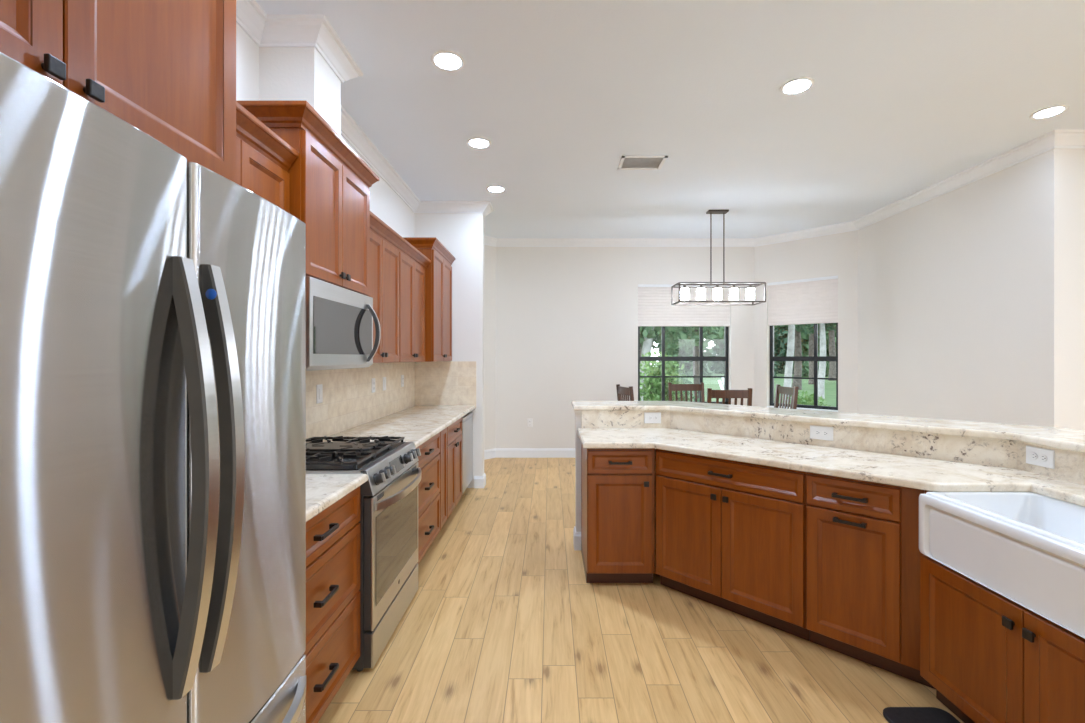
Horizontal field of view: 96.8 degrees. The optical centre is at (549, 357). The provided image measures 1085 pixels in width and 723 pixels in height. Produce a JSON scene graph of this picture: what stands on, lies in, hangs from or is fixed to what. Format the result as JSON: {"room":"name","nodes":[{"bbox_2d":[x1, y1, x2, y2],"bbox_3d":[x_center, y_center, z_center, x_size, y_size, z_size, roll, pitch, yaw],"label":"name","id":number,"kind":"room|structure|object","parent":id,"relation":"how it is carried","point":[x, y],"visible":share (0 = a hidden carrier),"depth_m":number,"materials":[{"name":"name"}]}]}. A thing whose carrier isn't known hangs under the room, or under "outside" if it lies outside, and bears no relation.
{"room":"kitchen","nodes":[
{"label":"kitchen","id":0,"kind":"room"},
{"bbox_2d":[259,47,340,136],"bbox_3d":[-1.357,-1.409,2.643,0.285,0.590,0.314,0,0,0],"label":"wall","id":1,"kind":"structure","parent":0,"point":[285,73],"depth_m":2.49,"materials":[{"name":"white paint"}]},
{"bbox_2d":[236,23,413,236],"bbox_3d":[-1.575,-0.134,0.735,0.150,3.140,9.470,0,0,0],"label":"wall","id":2,"kind":"structure","parent":0,"point":[385,203],"depth_m":3.98,"materials":[{"name":"white paint"}]},
{"bbox_2d":[0,0,235,182],"bbox_3d":[-1.198,0.126,0.910,0.604,2.620,1.060,0,0,0],"label":"upper cabinet","id":3,"kind":"object","parent":2,"relation":"attached to","point":[166,69],"visible":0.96,"depth_m":1.11,"materials":[{"name":"brown wood"}]},
{"bbox_2d":[236,102,298,212],"bbox_3d":[-1.302,-0.584,1.780,0.395,0.640,0.679,0,0,0],"label":"upper cabinet","id":4,"kind":"object","parent":2,"relation":"attached to","point":[264,160],"visible":0.09,"depth_m":1.91,"materials":[{"name":"brown wood"}]},
{"bbox_2d":[236,101,378,295],"bbox_3d":[-1.272,-0.737,2.510,0.455,0.735,0.886,0,0,0],"label":"upper cabinet","id":5,"kind":"object","parent":2,"relation":"attached to","point":[329,183],"visible":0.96,"depth_m":2.33,"materials":[{"name":"brown wood"}]},
{"bbox_2d":[306,276,380,370],"bbox_3d":[-1.240,-0.153,2.509,0.511,0.422,0.762,0,0,0],"label":"microwave","id":6,"kind":"object","parent":5,"relation":"attached to","point":[339,320],"visible":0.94,"depth_m":2.41,"materials":[{"name":"silver metal"}]},
{"bbox_2d":[316,384,322,403],"bbox_3d":[-1.484,0.231,3.110,0.010,0.120,0.075,0,0,0],"label":"light switch","id":7,"kind":"object","parent":2,"relation":"attached to","point":[319,388],"visible":1,"depth_m":3.09,"materials":[{"name":"white plastic"}]},
{"bbox_2d":[372,378,374,392],"bbox_3d":[-1.484,0.231,4.060,0.010,0.120,0.075,0,0,0],"label":"outlet","id":8,"kind":"object","parent":2,"relation":"attached to","point":[373,379],"visible":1,"depth_m":4.05,"materials":[{"name":"white plastic"}]},
{"bbox_2d":[383,377,385,390],"bbox_3d":[-1.484,0.231,4.330,0.010,0.120,0.075,0,0,0],"label":"light switch","id":9,"kind":"object","parent":2,"relation":"attached to","point":[384,378],"visible":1,"depth_m":4.31,"materials":[{"name":"white plastic"}]},
{"bbox_2d":[369,211,403,362],"bbox_3d":[-1.302,-0.435,3.280,0.395,0.938,0.760,0,0,0],"label":"upper cabinet","id":10,"kind":"object","parent":2,"relation":"attached to","point":[385,243],"visible":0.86,"depth_m":3.34,"materials":[{"name":"brown wood"}]},
{"bbox_2d":[306,361,475,442],"bbox_3d":[-1.157,0.295,3.386,0.685,0.514,3.888,0,0,0],"label":"backsplash","id":11,"kind":"structure","parent":2,"relation":"attached to","point":[349,401],"depth_m":4.19,"materials":[{"name":"beige stone"}]},
{"bbox_2d":[401,375,403,386],"bbox_3d":[-1.484,0.231,4.860,0.010,0.120,0.075,0,0,0],"label":"outlet","id":12,"kind":"object","parent":2,"relation":"attached to","point":[402,376],"visible":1,"depth_m":4.85,"materials":[{"name":"white plastic"}]},
{"bbox_2d":[398,239,430,361],"bbox_3d":[-1.302,-0.435,4.065,0.395,0.938,0.806,0,0,0],"label":"upper cabinet","id":13,"kind":"object","parent":2,"relation":"attached to","point":[413,264],"visible":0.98,"depth_m":3.98,"materials":[{"name":"brown wood"}]},
{"bbox_2d":[403,237,454,361],"bbox_3d":[-1.272,-0.535,4.872,0.455,1.138,0.913,0,0,0],"label":"upper cabinet","id":14,"kind":"object","parent":2,"relation":"attached to","point":[438,274],"visible":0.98,"depth_m":4.63,"materials":[{"name":"brown wood"}]},
{"bbox_2d":[414,213,483,487],"bbox_3d":[-1.123,-0.134,5.400,0.755,3.140,0.140,0,0,0],"label":"wall","id":15,"kind":"structure","parent":0,"point":[461,234],"depth_m":5.33,"materials":[{"name":"white paint"}]},
{"bbox_2d":[474,473,485,487],"bbox_3d":[-1.240,1.370,5.400,1.021,0.132,0.172,0,0,0],"label":"baseboard","id":16,"kind":"structure","parent":15,"relation":"attached to","point":[479,481],"depth_m":5.31,"materials":[{"name":"white paint"}]},
{"bbox_2d":[484,245,494,449],"bbox_3d":[-1.323,-0.134,6.533,1.358,3.140,0.150,0,0,-45],"label":"wall","id":17,"kind":"structure","parent":0,"point":[489,251],"depth_m":6.88,"materials":[{"name":"white paint"}]},
{"bbox_2d":[495,247,753,447],"bbox_3d":[1.080,-0.134,7.035,3.740,3.140,0.150,0,0,0],"label":"wall","id":18,"kind":"structure","parent":0,"point":[566,318],"depth_m":6.96,"materials":[{"name":"white paint"}]},
{"bbox_2d":[484,448,574,459],"bbox_3d":[2.993,1.370,5.484,9.158,0.132,2.693,0,0,23],"label":"baseboard","id":19,"kind":"structure","parent":18,"relation":"attached to","point":[496,452],"depth_m":6.94,"materials":[{"name":"white paint"}]},
{"bbox_2d":[527,419,532,426],"bbox_3d":[-0.290,0.936,6.954,0.075,0.120,0.010,0,0,0],"label":"outlet","id":20,"kind":"object","parent":18,"relation":"attached to","point":[529,421],"visible":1,"depth_m":6.95,"materials":[{"name":"white plastic"}]},
{"bbox_2d":[638,326,728,403],"bbox_3d":[1.942,-0.179,7.029,1.345,1.770,0.162,0,0,0],"label":"window","id":21,"kind":"structure","parent":18,"relation":"in","point":[663,358],"depth_m":7.06,"materials":[{"name":"brown metal"}]},
{"bbox_2d":[638,284,729,325],"bbox_3d":[1.942,-0.761,6.997,1.337,0.605,0.050,0,0,0],"label":"window shade","id":22,"kind":"object","parent":18,"relation":"attached to","point":[655,308],"visible":0.78,"depth_m":6.99,"materials":[{"name":"white fabric"}]},
{"bbox_2d":[318,458,963,722],"bbox_3d":[2.600,1.486,1.550,9.600,0.100,11.500,0,0,0],"label":"floor","id":23,"kind":"structure","parent":0,"point":[503,622],"depth_m":2.38,"materials":[{"name":"brown wood"}]},
{"bbox_2d":[0,52,305,722],"bbox_3d":[-1.036,0.521,0.957,0.788,1.830,0.913,0,0,0],"label":"refrigerator","id":24,"kind":"object","parent":23,"relation":"on","point":[153,303],"visible":1,"depth_m":0.83,"materials":[{"name":"silver metal"}]},
{"bbox_2d":[304,486,359,722],"bbox_3d":[-1.160,0.997,1.812,0.678,0.878,0.740,0,0,0],"label":"base cabinet","id":25,"kind":"object","parent":23,"relation":"on","point":[332,651],"visible":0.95,"depth_m":1.88,"materials":[{"name":"brown wood"}]},
{"bbox_2d":[306,474,367,521],"bbox_3d":[-1.157,0.540,1.813,0.663,0.036,0.742,0,0,0],"label":"countertop","id":26,"kind":"structure","parent":25,"relation":"on","point":[322,490],"depth_m":1.94,"materials":[{"name":"beige stone"}]},
{"bbox_2d":[306,436,420,671],"bbox_3d":[-1.097,0.952,2.571,0.736,0.969,0.762,0,0,0],"label":"range","id":27,"kind":"object","parent":23,"relation":"on","point":[388,522],"visible":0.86,"depth_m":2.39,"materials":[{"name":"silver metal"}]},
{"bbox_2d":[306,442,406,473],"bbox_3d":[-1.157,0.520,2.571,0.615,0.021,0.762,0,0,0],"label":"cooktop","id":28,"kind":"object","parent":27,"relation":"in","point":[392,451],"depth_m":2.33,"materials":[{"name":"black metal"}]},
{"bbox_2d":[416,432,439,564],"bbox_3d":[-1.160,0.997,3.359,0.678,0.878,0.802,0,0,0],"label":"base cabinet","id":29,"kind":"object","parent":23,"relation":"on","point":[429,460],"visible":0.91,"depth_m":3.40,"materials":[{"name":"brown wood"}]},
{"bbox_2d":[323,405,474,447],"bbox_3d":[-1.157,0.540,4.137,0.663,0.036,2.362,0,0,0],"label":"countertop","id":30,"kind":"structure","parent":29,"relation":"on","point":[417,424],"depth_m":3.84,"materials":[{"name":"beige stone"}]},
{"bbox_2d":[439,428,446,529],"bbox_3d":[-1.177,0.997,3.891,0.644,0.878,0.258,0,0,0],"label":"base cabinet","id":31,"kind":"object","parent":23,"relation":"on","point":[443,434],"visible":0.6,"depth_m":3.92,"materials":[{"name":"brown wood"}]},
{"bbox_2d":[447,418,461,518],"bbox_3d":[-1.160,0.997,4.362,0.678,0.878,0.680,0,0,0],"label":"base cabinet","id":32,"kind":"object","parent":23,"relation":"on","point":[454,431],"visible":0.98,"depth_m":4.32,"materials":[{"name":"brown wood"}]},
{"bbox_2d":[462,412,472,493],"bbox_3d":[-1.157,1.000,5.010,0.615,0.872,0.612,0,0,0],"label":"dishwasher","id":33,"kind":"object","parent":23,"relation":"on","point":[467,420],"visible":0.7,"depth_m":4.97,"materials":[{"name":"silver metal"}]},
{"bbox_2d":[581,443,654,582],"bbox_3d":[0.445,0.997,3.278,0.425,0.878,0.624,0,0,0],"label":"base cabinet","id":34,"kind":"object","parent":23,"relation":"on","point":[618,484],"visible":0.99,"depth_m":3.01,"materials":[{"name":"brown wood"}]},
{"bbox_2d":[616,384,633,400],"bbox_3d":[1.062,0.873,5.512,0.488,1.127,0.450,0,0,-11],"label":"dining chair","id":35,"kind":"object","parent":23,"relation":"on","point":[626,392],"visible":0.24,"depth_m":5.41,"materials":[{"name":"brown wood"}]},
{"bbox_2d":[668,383,704,402],"bbox_3d":[1.728,0.873,5.859,0.450,1.127,0.488,0,0,-3],"label":"dining chair","id":36,"kind":"object","parent":23,"relation":"on","point":[671,387],"visible":0.23,"depth_m":6.07,"materials":[{"name":"brown wood"}]},
{"bbox_2d":[707,388,751,405],"bbox_3d":[1.859,0.873,5.191,0.450,1.127,0.488,0,0,2],"label":"dining chair","id":37,"kind":"object","parent":23,"relation":"on","point":[717,394],"visible":0.27,"depth_m":4.96,"materials":[{"name":"brown wood"}]},
{"bbox_2d":[656,449,809,640],"bbox_3d":[1.149,0.997,2.891,0.614,0.878,0.868,0,0,-45],"label":"base cabinet","id":38,"kind":"object","parent":23,"relation":"on","point":[731,535],"visible":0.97,"depth_m":2.65,"materials":[{"name":"brown wood"}]},
{"bbox_2d":[774,384,798,408],"bbox_3d":[2.459,0.873,5.460,0.488,1.127,0.450,0,0,0],"label":"dining chair","id":39,"kind":"object","parent":23,"relation":"on","point":[792,392],"visible":0.21,"depth_m":5.45,"materials":[{"name":"brown wood"}]},
{"bbox_2d":[806,472,935,688],"bbox_3d":[1.638,0.997,2.401,0.512,0.878,0.614,0,0,45],"label":"base cabinet","id":40,"kind":"object","parent":23,"relation":"on","point":[863,553],"visible":0.97,"depth_m":2.22,"materials":[{"name":"brown wood"}]},
{"bbox_2d":[883,707,959,722],"bbox_3d":[1.470,1.429,1.459,0.270,0.014,1.018,0,0,0],"label":"floor mat","id":41,"kind":"object","parent":23,"relation":"on","point":[891,714],"visible":1,"depth_m":1.92,"materials":[{"name":"black rubber"}]},
{"bbox_2d":[920,490,1084,722],"bbox_3d":[1.854,0.997,1.594,0.644,0.878,0.918,0,0,0],"label":"base cabinet","id":42,"kind":"object","parent":23,"relation":"on","point":[988,657],"visible":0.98,"depth_m":1.71,"materials":[{"name":"brown wood"}]},
{"bbox_2d":[255,0,1084,237],"bbox_3d":[2.600,-1.804,1.550,9.600,0.200,11.500,0,0,0],"label":"ceiling","id":43,"kind":"structure","parent":0,"point":[906,97],"depth_m":3.17,"materials":[{"name":"white paint"}]},
{"bbox_2d":[431,50,464,70],"bbox_3d":[-0.585,-1.700,2.765,0.194,0.007,0.194,0,0,0],"label":"recessed light","id":44,"kind":"object","parent":43,"relation":"in","point":[446,60],"visible":1,"depth_m":2.75,"materials":[{"name":"white paint"}]},
{"bbox_2d":[467,137,490,148],"bbox_3d":[-0.563,-1.700,3.820,0.194,0.007,0.194,0,0,0],"label":"recessed light","id":45,"kind":"object","parent":43,"relation":"in","point":[477,142],"visible":1,"depth_m":3.81,"materials":[{"name":"white paint"}]},
{"bbox_2d":[486,186,505,192],"bbox_3d":[-0.545,-1.700,4.860,0.194,0.007,0.194,0,0,0],"label":"recessed light","id":46,"kind":"object","parent":43,"relation":"in","point":[496,189],"visible":1,"depth_m":4.86,"materials":[{"name":"white paint"}]},
{"bbox_2d":[617,156,667,169],"bbox_3d":[0.800,-1.700,4.200,0.385,0.008,0.285,0,0,0],"label":"ceiling vent","id":47,"kind":"object","parent":43,"relation":"in","point":[626,162],"visible":1,"depth_m":4.18,"materials":[{"name":"white metal"}]},
{"bbox_2d":[671,210,765,305],"bbox_3d":[1.938,-1.165,5.585,0.979,1.077,0.344,0,0,0],"label":"pendant light","id":48,"kind":"object","parent":43,"relation":"hanging from","point":[717,291],"visible":1,"depth_m":5.57,"materials":[{"name":"brown metal"}]},
{"bbox_2d":[780,77,813,94],"bbox_3d":[1.547,-1.700,3.020,0.194,0.007,0.194,0,0,0],"label":"recessed light","id":49,"kind":"object","parent":43,"relation":"in","point":[802,84],"visible":1,"depth_m":3.01,"materials":[{"name":"white glass"}]},
{"bbox_2d":[1029,105,1068,118],"bbox_3d":[3.457,-1.700,3.340,0.194,0.007,0.194,0,0,0],"label":"recessed light","id":50,"kind":"object","parent":43,"relation":"in","point":[1051,111],"visible":1,"depth_m":3.33,"materials":[{"name":"white glass"}]},
{"bbox_2d":[575,416,935,548],"bbox_3d":[1.661,0.912,2.388,1.095,1.047,3.860,0,0,-33],"label":"wall","id":51,"kind":"structure","parent":0,"point":[577,419],"depth_m":3.61,"materials":[{"name":"white paint"}]},
{"bbox_2d":[573,526,580,549],"bbox_3d":[0.566,1.370,3.674,0.769,0.132,0.152,0,0,0],"label":"baseboard","id":52,"kind":"structure","parent":51,"relation":"attached to","point":[576,535],"depth_m":3.60,"materials":[{"name":"white paint"}]},
{"bbox_2d":[573,409,580,416],"bbox_3d":[0.565,0.416,3.674,0.770,0.055,0.154,0,0,0],"label":"trim","id":53,"kind":"structure","parent":51,"relation":"attached to","point":[577,412],"depth_m":3.60,"materials":[{"name":"white paint"}]},
{"bbox_2d":[571,401,1084,452],"bbox_3d":[1.730,0.370,2.483,1.407,0.035,4.218,0,0,-33],"label":"bar","id":54,"kind":"object","parent":51,"relation":"on","point":[1062,438],"visible":1,"depth_m":2.77,"materials":[{"name":"beige stone"}]},
{"bbox_2d":[581,410,1084,484],"bbox_3d":[1.628,0.463,2.327,0.969,0.147,3.673,0,0,-33],"label":"backsplash","id":55,"kind":"structure","parent":51,"relation":"attached to","point":[1069,465],"depth_m":2.69,"materials":[{"name":"beige stone"}]},
{"bbox_2d":[644,412,660,422],"bbox_3d":[0.764,0.446,3.588,0.125,0.082,0.010,0,0,0],"label":"outlet","id":56,"kind":"object","parent":55,"relation":"attached to","point":[649,417],"visible":1,"depth_m":3.59,"materials":[{"name":"white plastic"}]},
{"bbox_2d":[810,425,832,440],"bbox_3d":[1.614,0.446,2.868,0.010,0.082,0.125,0,0,-45],"label":"outlet","id":57,"kind":"object","parent":55,"relation":"attached to","point":[816,432],"visible":1,"depth_m":2.87,"materials":[{"name":"white plastic"}]},
{"bbox_2d":[1026,445,1054,468],"bbox_3d":[2.204,0.446,2.172,0.010,0.082,0.125,0,0,0],"label":"outlet","id":58,"kind":"object","parent":55,"relation":"attached to","point":[1037,456],"visible":1,"depth_m":2.16,"materials":[{"name":"white plastic"}]},
{"bbox_2d":[1030,452,1037,459],"bbox_3d":[2.202,0.446,2.193,0.004,0.032,0.032,0,0,0],"label":"socket","id":59,"kind":"object","parent":58,"relation":"attached to","point":[1033,455],"depth_m":2.19,"materials":[{"name":"white plastic"}]},
{"bbox_2d":[1039,454,1046,461],"bbox_3d":[2.202,0.446,2.151,0.004,0.032,0.032,0,0,0],"label":"socket","id":60,"kind":"object","parent":58,"relation":"attached to","point":[1042,457],"depth_m":2.15,"materials":[{"name":"white plastic"}]},
{"bbox_2d":[754,230,857,412],"bbox_3d":[3.458,-0.134,6.558,1.287,3.140,0.150,0,0,45],"label":"wall","id":61,"kind":"structure","parent":0,"point":[833,254],"depth_m":6.35,"materials":[{"name":"white paint"}]},
{"bbox_2d":[767,323,837,411],"bbox_3d":[3.440,-0.179,6.568,0.892,1.770,0.162,0,0,45],"label":"window","id":62,"kind":"structure","parent":61,"relation":"in","point":[815,358],"depth_m":6.50,"materials":[{"name":"brown metal"}]},
{"bbox_2d":[768,276,837,325],"bbox_3d":[3.417,-0.761,6.545,0.884,0.605,0.050,0,0,45],"label":"window shade","id":63,"kind":"object","parent":61,"relation":"attached to","point":[812,300],"visible":1,"depth_m":6.52,"materials":[{"name":"white fabric"}]},
{"bbox_2d":[858,148,1073,428],"bbox_3d":[3.935,-0.134,4.870,0.150,3.140,2.360,0,0,0],"label":"wall","id":64,"kind":"structure","parent":0,"point":[966,293],"depth_m":4.38,"materials":[{"name":"white paint"}]},
{"bbox_2d":[236,0,1084,246],"bbox_3d":[2.725,-1.654,1.480,8.950,0.100,10.960,0,0,0],"label":"trim","id":65,"kind":"structure","parent":64,"relation":"attached to","point":[266,30],"depth_m":4.18,"materials":[{"name":"white paint"}]},
{"bbox_2d":[1074,148,1084,430],"bbox_3d":[5.605,-0.134,3.765,3.190,3.140,0.150,0,0,0],"label":"wall","id":66,"kind":"structure","parent":0,"point":[1079,153],"depth_m":3.69,"materials":[{"name":"white paint"}]},
{"label":"outside","id":67,"kind":"structure","parent":0,"visible":0},
{"bbox_2d":[650,368,835,406],"bbox_3d":[15.000,1.686,48.650,110.000,0.100,82.700,0,0,0],"label":"lawn","id":68,"kind":"structure","parent":67,"point":[830,386],"depth_m":27.67,"materials":[{"name":"green plant"}]},
{"bbox_2d":[657,342,665,367],"bbox_3d":[13.808,-1.718,51.160,5.073,8.348,4.114,0,0,0],"label":"tree","id":69,"kind":"object","parent":68,"relation":"on","point":[660,344],"visible":0.02,"depth_m":50.60,"materials":[{"name":"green plant"}]},
{"bbox_2d":[640,351,685,400],"bbox_3d":[2.158,0.748,9.628,1.119,1.781,0.942,0,0,-27],"label":"shrub","id":70,"kind":"object","parent":68,"relation":"on","point":[653,389],"visible":0.62,"depth_m":9.46,"materials":[{"name":"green plant"}]},
{"bbox_2d":[640,326,694,361],"bbox_3d":[5.008,-1.155,23.236,4.662,5.612,4.366,0,0,37],"label":"tree","id":71,"kind":"object","parent":68,"relation":"on","point":[657,340],"visible":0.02,"depth_m":22.89,"materials":[{"name":"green plant"}]},
{"bbox_2d":[661,370,698,400],"bbox_3d":[3.018,0.959,11.742,1.230,1.363,1.258,0,0,0],"label":"shrub","id":72,"kind":"object","parent":68,"relation":"on","point":[684,380],"visible":0.1,"depth_m":11.50,"materials":[{"name":"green plant"}]},
{"bbox_2d":[640,326,723,400],"bbox_3d":[2.709,-0.560,12.301,3.374,4.448,2.947,0,0,28],"label":"tree","id":73,"kind":"object","parent":68,"relation":"on","point":[647,333],"visible":0.12,"depth_m":12.02,"materials":[{"name":"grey plant"}]},
{"bbox_2d":[660,330,713,375],"bbox_3d":[12.258,-1.678,43.742,5.051,8.492,4.173,0,0,0],"label":"tree","id":74,"kind":"object","parent":68,"relation":"on","point":[685,350],"visible":0.2,"depth_m":42.77,"materials":[{"name":"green plant"}]},
{"bbox_2d":[657,326,723,399],"bbox_3d":[5.028,-1.153,17.048,4.395,5.598,3.406,0,0,29],"label":"tree","id":75,"kind":"object","parent":68,"relation":"on","point":[695,348],"visible":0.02,"depth_m":16.96,"materials":[{"name":"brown plant"}]},
{"bbox_2d":[709,339,719,371],"bbox_3d":[21.591,-1.709,58.279,5.239,8.806,3.849,0,0,0],"label":"tree","id":76,"kind":"object","parent":68,"relation":"on","point":[714,349],"visible":0.02,"depth_m":57.81,"materials":[{"name":"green plant"}]},
{"bbox_2d":[712,328,723,373],"bbox_3d":[19.650,-1.606,51.023,5.166,8.524,3.830,0,0,8],"label":"tree","id":77,"kind":"object","parent":68,"relation":"on","point":[718,366],"visible":0.05,"depth_m":50.73,"materials":[{"name":"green plant"}]},
{"bbox_2d":[718,378,723,389],"bbox_3d":[4.721,1.044,11.998,0.720,1.183,0.875,0,0,-29],"label":"garden chair","id":78,"kind":"object","parent":68,"relation":"on","point":[719,381],"visible":0.02,"depth_m":12.21,"materials":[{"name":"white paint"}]},
{"bbox_2d":[721,326,778,376],"bbox_3d":[18.223,-1.608,43.539,5.140,8.510,3.870,0,0,0],"label":"tree","id":79,"kind":"object","parent":68,"relation":"on","point":[775,331],"visible":0.02,"depth_m":43.15,"materials":[{"name":"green plant"}]},
{"bbox_2d":[774,325,793,373],"bbox_3d":[25.585,-1.657,50.627,5.126,8.344,3.977,0,0,0],"label":"tree","id":80,"kind":"object","parent":68,"relation":"on","point":[780,349],"visible":0.16,"depth_m":49.97,"materials":[{"name":"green plant"}]},
{"bbox_2d":[776,325,796,403],"bbox_3d":[6.675,-1.156,13.655,3.346,5.586,3.289,0,0,0],"label":"tree","id":81,"kind":"object","parent":68,"relation":"on","point":[791,328],"visible":0.02,"depth_m":13.53,"materials":[{"name":"grey plant"}]},
{"bbox_2d":[774,323,835,389],"bbox_3d":[13.074,-1.850,24.836,5.160,7.010,4.841,0,0,0],"label":"tree","id":82,"kind":"object","parent":68,"relation":"on","point":[797,345],"visible":0.02,"depth_m":24.86,"materials":[{"name":"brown plant"}]},
{"bbox_2d":[784,391,830,405],"bbox_3d":[4.337,1.097,8.191,0.724,1.083,0.883,0,0,0],"label":"shrub","id":83,"kind":"object","parent":68,"relation":"on","point":[809,399],"visible":0.09,"depth_m":8.10,"materials":[{"name":"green plant"}]},
{"bbox_2d":[792,327,835,376],"bbox_3d":[24.078,-1.653,43.004,5.342,8.380,3.967,0,0,0],"label":"tree","id":84,"kind":"object","parent":68,"relation":"on","point":[804,339],"visible":0.12,"depth_m":42.30,"materials":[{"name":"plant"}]},
{"bbox_2d":[795,323,835,398],"bbox_3d":[11.409,-1.506,19.836,4.099,6.308,4.610,0,0,0],"label":"tree","id":85,"kind":"object","parent":68,"relation":"on","point":[822,327],"visible":0.02,"depth_m":19.43,"materials":[{"name":"grey plant"}]},
{"bbox_2d":[800,323,835,383],"bbox_3d":[16.146,-2.332,30.173,4.198,7.946,5.430,0,0,38],"label":"tree","id":86,"kind":"object","parent":68,"relation":"on","point":[811,337],"visible":0.03,"depth_m":29.88,"materials":[{"name":"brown plant"}]},
{"bbox_2d":[825,327,835,380],"bbox_3d":[20.677,-2.678,35.040,5.824,8.640,4.382,0,0,0],"label":"tree","id":87,"kind":"object","parent":68,"relation":"on","point":[832,350],"visible":0.02,"depth_m":34.83,"materials":[{"name":"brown plant"}]},
{"bbox_3d":[1.849,0.997,0.833,0.654,0.878,0.600,0,0,0],"label":"base cabinet","id":88,"kind":"object","parent":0,"visible":0},
{"bbox_2d":[578,428,1084,506],"bbox_3d":[1.444,0.540,2.190,1.428,0.036,3.647,0,0,-29],"label":"countertop","id":89,"kind":"structure","parent":88,"relation":"on","point":[927,474],"depth_m":2.41,"materials":[{"name":"beige stone"}]},
{"bbox_2d":[919,492,1084,638],"bbox_3d":[1.794,0.688,1.617,0.487,0.257,0.825,0,0,0],"label":"farmhouse sink","id":90,"kind":"object","parent":89,"relation":"in","point":[1028,548],"visible":0.97,"depth_m":1.72,"materials":[{"name":"white ceramic"}]},
{"bbox_2d":[926,492,1084,550],"bbox_3d":[1.804,0.688,1.617,0.465,0.257,0.825,0,0,0],"label":"basin","id":91,"kind":"object","parent":90,"relation":"in","point":[1056,520],"depth_m":1.89,"materials":[{"name":"white ceramic"}]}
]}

